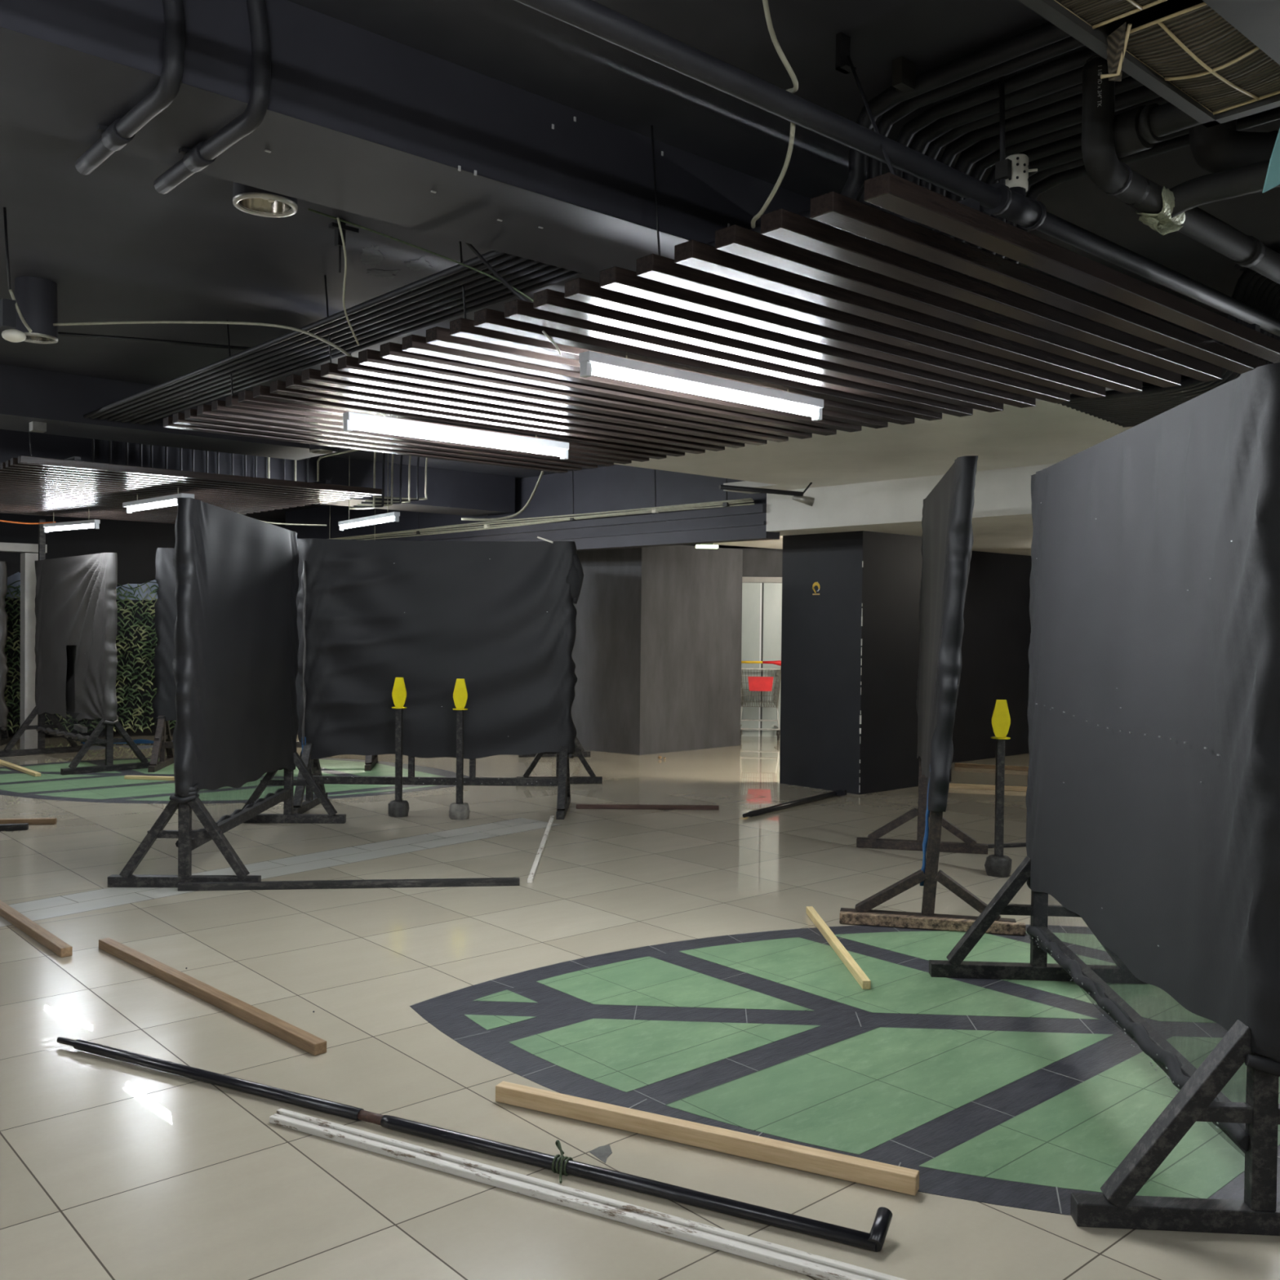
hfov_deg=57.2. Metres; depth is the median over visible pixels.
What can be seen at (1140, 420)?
conduit
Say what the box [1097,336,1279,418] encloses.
conduit
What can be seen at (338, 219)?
cable
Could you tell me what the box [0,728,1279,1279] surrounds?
floor
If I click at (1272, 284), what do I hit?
conduit
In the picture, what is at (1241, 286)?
conduit
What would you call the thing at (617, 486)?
ceiling beam
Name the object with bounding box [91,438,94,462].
conduit
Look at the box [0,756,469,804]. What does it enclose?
inlay
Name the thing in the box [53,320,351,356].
cable
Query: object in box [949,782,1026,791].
plank
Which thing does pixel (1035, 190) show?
conduit
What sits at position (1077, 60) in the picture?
conduit
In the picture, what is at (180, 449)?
conduit
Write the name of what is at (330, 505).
rod
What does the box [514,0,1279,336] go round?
pipe
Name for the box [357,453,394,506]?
conduit
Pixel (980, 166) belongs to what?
conduit
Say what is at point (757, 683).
basket
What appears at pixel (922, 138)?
conduit
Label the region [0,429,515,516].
air duct
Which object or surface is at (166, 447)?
conduit
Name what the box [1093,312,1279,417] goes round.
conduit
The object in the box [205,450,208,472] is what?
conduit
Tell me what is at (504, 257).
conduit
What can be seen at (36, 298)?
ceiling lamp
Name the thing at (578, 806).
plank
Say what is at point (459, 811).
target
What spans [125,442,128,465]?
conduit
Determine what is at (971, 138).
conduit
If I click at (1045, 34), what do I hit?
conduit
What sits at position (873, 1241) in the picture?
pole
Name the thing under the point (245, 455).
conduit
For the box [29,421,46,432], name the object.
sensor box
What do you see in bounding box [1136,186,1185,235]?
foil patch
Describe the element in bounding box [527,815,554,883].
plank
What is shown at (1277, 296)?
conduit
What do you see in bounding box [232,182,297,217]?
recessed light
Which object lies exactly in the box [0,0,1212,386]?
ceiling beam
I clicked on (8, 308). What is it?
ceiling lamp
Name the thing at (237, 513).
cable
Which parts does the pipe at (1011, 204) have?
white cap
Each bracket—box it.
[328,217,359,272]
[835,31,894,174]
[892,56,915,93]
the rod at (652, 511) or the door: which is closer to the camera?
the rod at (652, 511)
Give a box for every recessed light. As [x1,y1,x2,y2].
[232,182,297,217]
[309,444,333,453]
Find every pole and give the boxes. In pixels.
[56,1036,892,1252]
[742,790,846,817]
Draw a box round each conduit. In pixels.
[83,249,504,418]
[89,253,515,418]
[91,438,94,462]
[97,256,528,420]
[106,259,538,421]
[108,440,111,463]
[113,262,550,422]
[120,265,560,422]
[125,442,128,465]
[130,267,572,423]
[138,271,582,424]
[139,444,142,466]
[150,444,152,467]
[164,446,167,469]
[179,448,182,470]
[191,448,194,471]
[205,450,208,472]
[217,452,219,474]
[231,453,233,475]
[244,454,246,476]
[254,455,257,477]
[267,457,270,478]
[283,458,285,479]
[293,459,296,480]
[306,448,347,482]
[316,448,359,481]
[349,451,376,509]
[353,453,385,507]
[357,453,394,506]
[360,454,402,504]
[364,455,411,502]
[368,456,419,501]
[375,457,427,500]
[706,21,1071,246]
[824,36,1084,227]
[835,48,1097,233]
[879,71,1129,245]
[884,75,1143,250]
[893,66,1083,217]
[899,84,1160,258]
[921,97,1166,262]
[930,133,1081,267]
[945,146,1082,274]
[964,106,1279,276]
[969,106,1279,281]
[1057,248,1279,404]
[1061,269,1262,405]
[1066,275,1266,407]
[1071,278,1271,408]
[1075,280,1277,410]
[1080,283,1279,412]
[1084,288,1279,413]
[1088,297,1279,415]
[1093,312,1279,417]
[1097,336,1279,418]
[1102,413,1159,420]
[1106,416,1154,422]
[1110,417,1151,422]
[1114,420,1146,424]
[1118,422,1141,426]
[1122,424,1137,427]
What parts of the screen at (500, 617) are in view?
post, post, rail, post, post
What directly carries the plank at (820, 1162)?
on the floor
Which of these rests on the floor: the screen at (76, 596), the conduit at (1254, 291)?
the screen at (76, 596)
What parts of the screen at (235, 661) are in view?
post, rail, post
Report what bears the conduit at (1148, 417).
hanging from the ceiling at (115, 247)
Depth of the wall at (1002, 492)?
8.86 m
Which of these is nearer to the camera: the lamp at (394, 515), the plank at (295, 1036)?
the plank at (295, 1036)
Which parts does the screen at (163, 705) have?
post, rail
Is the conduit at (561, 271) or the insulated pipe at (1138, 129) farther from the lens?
the conduit at (561, 271)
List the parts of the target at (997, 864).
post, target plate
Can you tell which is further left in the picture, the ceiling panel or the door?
the door
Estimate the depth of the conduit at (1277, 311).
5.35 m
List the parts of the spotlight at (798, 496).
arm, stem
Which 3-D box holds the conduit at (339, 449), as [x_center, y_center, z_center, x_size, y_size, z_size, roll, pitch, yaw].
[-3.351,-1.516,11.170,0.040,0.386,3.802,0,1,-41]
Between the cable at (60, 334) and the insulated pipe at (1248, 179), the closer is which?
the insulated pipe at (1248, 179)
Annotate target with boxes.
[388,677,408,817]
[448,678,470,820]
[984,699,1012,877]
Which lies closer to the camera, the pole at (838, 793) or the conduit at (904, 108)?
the conduit at (904, 108)
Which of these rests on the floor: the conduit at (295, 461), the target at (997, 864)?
the target at (997, 864)
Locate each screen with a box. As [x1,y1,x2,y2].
[0,519,150,775]
[0,561,9,746]
[107,497,346,887]
[147,547,377,772]
[293,536,583,819]
[516,737,602,783]
[839,455,1026,935]
[928,362,1279,1235]
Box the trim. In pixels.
[858,560,863,792]
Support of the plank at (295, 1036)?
on the floor
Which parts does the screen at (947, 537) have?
post, post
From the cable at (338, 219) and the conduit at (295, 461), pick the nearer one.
the cable at (338, 219)
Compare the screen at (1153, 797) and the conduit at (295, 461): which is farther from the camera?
the conduit at (295, 461)
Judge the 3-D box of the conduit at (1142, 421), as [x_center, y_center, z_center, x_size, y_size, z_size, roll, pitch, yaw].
[3.640,-1.274,4.422,0.042,0.512,3.819,0,1,-42]
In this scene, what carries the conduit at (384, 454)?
hanging from the ceiling at (115, 247)
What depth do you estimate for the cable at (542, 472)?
10.85 m
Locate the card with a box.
[1262,128,1279,192]
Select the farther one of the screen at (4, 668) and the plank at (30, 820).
the screen at (4, 668)
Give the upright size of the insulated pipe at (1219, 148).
0.173 m
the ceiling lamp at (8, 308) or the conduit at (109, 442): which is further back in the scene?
the conduit at (109, 442)
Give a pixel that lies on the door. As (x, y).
(762, 571)
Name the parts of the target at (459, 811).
post, target plate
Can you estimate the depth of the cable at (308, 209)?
3.85 m
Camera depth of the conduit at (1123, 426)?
5.90 m
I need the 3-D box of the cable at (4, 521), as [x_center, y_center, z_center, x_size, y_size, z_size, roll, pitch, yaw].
[-6.133,-1.172,11.288,1.122,0.113,0.102,1,1,4]
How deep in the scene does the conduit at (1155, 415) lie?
5.62 m
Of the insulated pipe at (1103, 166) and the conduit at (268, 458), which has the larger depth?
the conduit at (268, 458)
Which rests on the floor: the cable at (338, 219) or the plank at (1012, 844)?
the plank at (1012, 844)
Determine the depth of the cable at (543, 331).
3.78 m
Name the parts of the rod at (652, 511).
rod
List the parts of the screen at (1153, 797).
post, rail, post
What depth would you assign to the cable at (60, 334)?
5.94 m
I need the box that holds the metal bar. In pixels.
[269,1108,906,1279]
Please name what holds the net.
on the floor
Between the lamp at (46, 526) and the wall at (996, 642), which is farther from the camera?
the wall at (996, 642)
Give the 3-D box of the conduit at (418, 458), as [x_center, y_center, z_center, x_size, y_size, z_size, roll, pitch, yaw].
[-2.014,-1.464,10.572,0.951,0.476,0.029,0,1,-43]
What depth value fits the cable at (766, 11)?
2.55 m
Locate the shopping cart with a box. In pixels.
[740,660,781,740]
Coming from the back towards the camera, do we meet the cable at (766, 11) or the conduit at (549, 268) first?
the conduit at (549, 268)
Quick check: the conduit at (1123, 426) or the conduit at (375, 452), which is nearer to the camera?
the conduit at (1123, 426)
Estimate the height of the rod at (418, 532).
0.530 m
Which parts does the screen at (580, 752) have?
post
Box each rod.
[329,505,375,540]
[416,511,421,534]
[484,514,489,528]
[569,471,576,520]
[651,469,657,513]
[722,478,730,506]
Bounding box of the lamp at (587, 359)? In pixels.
[578,351,823,421]
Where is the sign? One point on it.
(815, 584)
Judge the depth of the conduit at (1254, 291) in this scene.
4.93 m
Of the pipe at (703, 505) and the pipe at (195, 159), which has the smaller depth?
the pipe at (195, 159)
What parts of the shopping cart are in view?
handle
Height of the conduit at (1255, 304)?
0.512 m
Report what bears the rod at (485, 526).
hanging from the ceiling at (115, 247)
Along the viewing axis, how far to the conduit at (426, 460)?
10.66 m
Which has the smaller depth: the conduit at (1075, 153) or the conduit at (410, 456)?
the conduit at (1075, 153)
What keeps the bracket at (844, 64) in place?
attached to the ceiling at (115, 247)
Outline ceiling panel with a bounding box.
[1017,0,1279,127]
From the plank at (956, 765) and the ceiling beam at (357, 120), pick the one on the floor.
the plank at (956, 765)
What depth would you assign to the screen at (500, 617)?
9.13 m
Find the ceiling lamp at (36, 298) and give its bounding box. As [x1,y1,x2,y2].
[14,276,57,343]
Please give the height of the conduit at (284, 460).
0.386 m
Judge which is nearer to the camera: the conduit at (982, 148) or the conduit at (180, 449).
the conduit at (982, 148)
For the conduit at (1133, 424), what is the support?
hanging from the ceiling at (115, 247)
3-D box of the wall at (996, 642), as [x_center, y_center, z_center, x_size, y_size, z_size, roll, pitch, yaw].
[5.521,0.166,14.559,6.400,2.290,0.090,0,1,-42]
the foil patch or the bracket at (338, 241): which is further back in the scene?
the bracket at (338, 241)
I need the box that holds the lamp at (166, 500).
[122,487,194,513]
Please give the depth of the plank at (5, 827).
8.09 m
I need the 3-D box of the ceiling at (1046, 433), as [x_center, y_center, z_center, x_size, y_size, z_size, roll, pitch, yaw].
[4.376,-1.135,4.465,2.080,0.060,12.700,0,1,-42]
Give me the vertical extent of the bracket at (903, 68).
0.073 m
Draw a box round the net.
[4,572,176,733]
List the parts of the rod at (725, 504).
rod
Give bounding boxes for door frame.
[0,542,47,749]
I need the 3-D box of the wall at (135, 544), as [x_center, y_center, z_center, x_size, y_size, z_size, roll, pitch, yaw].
[-7.551,-0.366,16.766,23.000,3.000,0.100,0,1,-42]
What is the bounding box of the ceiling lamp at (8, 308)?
[0,207,32,342]
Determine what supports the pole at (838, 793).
on the floor
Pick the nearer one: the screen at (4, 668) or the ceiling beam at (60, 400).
the ceiling beam at (60, 400)
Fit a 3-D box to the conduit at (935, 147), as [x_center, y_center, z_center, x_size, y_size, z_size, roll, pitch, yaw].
[2.022,-1.350,2.258,0.045,0.298,4.740,0,1,-42]
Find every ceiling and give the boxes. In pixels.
[0,0,1279,546]
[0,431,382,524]
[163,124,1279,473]
[613,386,1142,493]
[713,515,1032,555]
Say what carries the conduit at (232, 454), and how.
attached to the air duct
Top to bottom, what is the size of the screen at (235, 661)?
2.131 m
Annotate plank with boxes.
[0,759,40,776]
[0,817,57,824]
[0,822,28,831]
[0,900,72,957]
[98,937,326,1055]
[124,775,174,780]
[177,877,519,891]
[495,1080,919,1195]
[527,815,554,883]
[576,804,719,809]
[805,906,871,989]
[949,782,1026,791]
[954,763,1028,771]
[987,842,1026,848]
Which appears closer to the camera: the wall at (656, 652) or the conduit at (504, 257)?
the conduit at (504, 257)
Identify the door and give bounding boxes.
[723,547,782,737]
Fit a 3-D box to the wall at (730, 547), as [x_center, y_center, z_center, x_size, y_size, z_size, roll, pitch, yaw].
[8.920,-0.170,15.626,0.100,3.000,23.500,0,1,-42]
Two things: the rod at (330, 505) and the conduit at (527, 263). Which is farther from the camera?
the rod at (330, 505)
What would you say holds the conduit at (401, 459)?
hanging from the ceiling at (115, 247)
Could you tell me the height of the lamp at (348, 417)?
0.100 m
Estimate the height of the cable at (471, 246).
0.351 m
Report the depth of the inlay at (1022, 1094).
4.06 m
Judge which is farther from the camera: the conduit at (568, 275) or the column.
the column
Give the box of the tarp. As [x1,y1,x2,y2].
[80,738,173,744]
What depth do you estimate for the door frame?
12.85 m
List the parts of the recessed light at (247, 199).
bulb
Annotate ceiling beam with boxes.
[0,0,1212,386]
[0,364,337,460]
[285,464,779,551]
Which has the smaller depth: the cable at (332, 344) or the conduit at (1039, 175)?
the conduit at (1039, 175)
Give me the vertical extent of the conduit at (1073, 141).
0.298 m
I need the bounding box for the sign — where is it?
[812,581,819,595]
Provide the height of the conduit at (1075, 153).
0.315 m
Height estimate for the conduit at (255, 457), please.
0.386 m
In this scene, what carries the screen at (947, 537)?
on the floor
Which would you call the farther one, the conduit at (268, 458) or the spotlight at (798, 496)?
the conduit at (268, 458)
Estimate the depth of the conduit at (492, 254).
4.97 m
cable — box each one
[0,520,55,524]
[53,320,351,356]
[57,332,351,355]
[237,512,326,525]
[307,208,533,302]
[337,217,359,346]
[461,471,544,520]
[465,242,527,301]
[542,330,560,355]
[751,0,798,228]
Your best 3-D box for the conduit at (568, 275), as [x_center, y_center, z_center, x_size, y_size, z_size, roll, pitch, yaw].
[-1.661,-1.483,5.833,0.026,0.268,4.760,0,1,-42]
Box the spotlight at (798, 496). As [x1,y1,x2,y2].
[719,482,814,506]
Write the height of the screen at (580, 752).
2.091 m
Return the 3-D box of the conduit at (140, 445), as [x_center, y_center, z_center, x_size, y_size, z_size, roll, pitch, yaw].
[-4.468,-1.512,10.176,0.040,0.386,3.802,0,1,-41]
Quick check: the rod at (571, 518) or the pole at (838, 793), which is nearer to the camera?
the pole at (838, 793)
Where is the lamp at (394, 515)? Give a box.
[337,453,399,530]
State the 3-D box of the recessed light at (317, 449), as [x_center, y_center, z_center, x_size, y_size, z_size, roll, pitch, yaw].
[-2.171,-1.471,8.003,0.154,0.386,0.154,0,1,-42]
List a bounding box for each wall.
[0,512,285,585]
[571,545,742,755]
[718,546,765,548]
[766,463,1054,532]
[951,551,1031,763]
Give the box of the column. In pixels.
[779,530,951,795]
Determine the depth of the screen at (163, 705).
11.48 m
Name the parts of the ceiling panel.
filter panel, filter panel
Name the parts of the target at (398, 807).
target plate, post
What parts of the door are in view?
panel, frame, panel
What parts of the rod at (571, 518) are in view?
rod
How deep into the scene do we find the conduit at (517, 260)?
5.05 m
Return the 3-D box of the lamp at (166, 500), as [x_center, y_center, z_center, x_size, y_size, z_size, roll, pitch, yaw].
[-3.765,-1.090,9.157,1.116,0.140,0.100,2,1,45]
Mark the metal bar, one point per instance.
(814, 1265)
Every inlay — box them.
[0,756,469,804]
[409,924,1279,1215]
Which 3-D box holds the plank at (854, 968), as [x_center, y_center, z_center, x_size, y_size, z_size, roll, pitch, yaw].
[0.894,1.392,5.393,0.035,0.036,1.244,1,1,-3]
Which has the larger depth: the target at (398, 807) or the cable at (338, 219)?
the target at (398, 807)
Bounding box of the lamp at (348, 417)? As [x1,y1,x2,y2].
[342,411,568,459]
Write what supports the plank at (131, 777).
on the inlay at (111, 787)
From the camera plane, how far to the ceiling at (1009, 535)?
10.40 m
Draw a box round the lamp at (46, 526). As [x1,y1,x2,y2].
[43,509,100,533]
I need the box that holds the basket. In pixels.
[741,667,780,706]
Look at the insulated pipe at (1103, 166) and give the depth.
3.01 m
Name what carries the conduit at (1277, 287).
hanging from the ceiling at (115, 247)
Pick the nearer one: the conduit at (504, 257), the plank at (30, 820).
the conduit at (504, 257)
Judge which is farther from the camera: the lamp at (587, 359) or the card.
the lamp at (587, 359)
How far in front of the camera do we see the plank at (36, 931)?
5.40 m
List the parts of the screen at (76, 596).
post, rail, post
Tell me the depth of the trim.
10.18 m
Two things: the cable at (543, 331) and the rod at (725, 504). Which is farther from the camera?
the rod at (725, 504)
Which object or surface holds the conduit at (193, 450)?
attached to the air duct
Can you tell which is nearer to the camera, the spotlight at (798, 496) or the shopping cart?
the spotlight at (798, 496)
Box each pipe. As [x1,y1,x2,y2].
[75,0,185,174]
[153,0,271,194]
[331,497,754,539]
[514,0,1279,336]
[1081,54,1279,284]
[1113,102,1200,157]
[1168,159,1279,217]
[1188,119,1278,173]
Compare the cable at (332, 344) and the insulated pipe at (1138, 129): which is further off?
the cable at (332, 344)
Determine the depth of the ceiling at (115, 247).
4.11 m
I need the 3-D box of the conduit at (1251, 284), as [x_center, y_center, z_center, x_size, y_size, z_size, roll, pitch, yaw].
[3.180,-1.272,3.964,0.042,0.512,3.747,0,1,-42]
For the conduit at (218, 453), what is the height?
0.386 m
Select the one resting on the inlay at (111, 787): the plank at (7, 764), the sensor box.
the plank at (7, 764)
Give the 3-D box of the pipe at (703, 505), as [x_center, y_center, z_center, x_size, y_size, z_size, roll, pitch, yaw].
[-1.722,-1.238,12.758,0.054,0.083,8.000,0,1,-42]
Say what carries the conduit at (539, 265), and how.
hanging from the ceiling at (115, 247)
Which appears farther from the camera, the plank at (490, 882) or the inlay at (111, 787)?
the inlay at (111, 787)
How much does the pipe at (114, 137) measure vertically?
0.333 m
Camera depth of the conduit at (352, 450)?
10.74 m

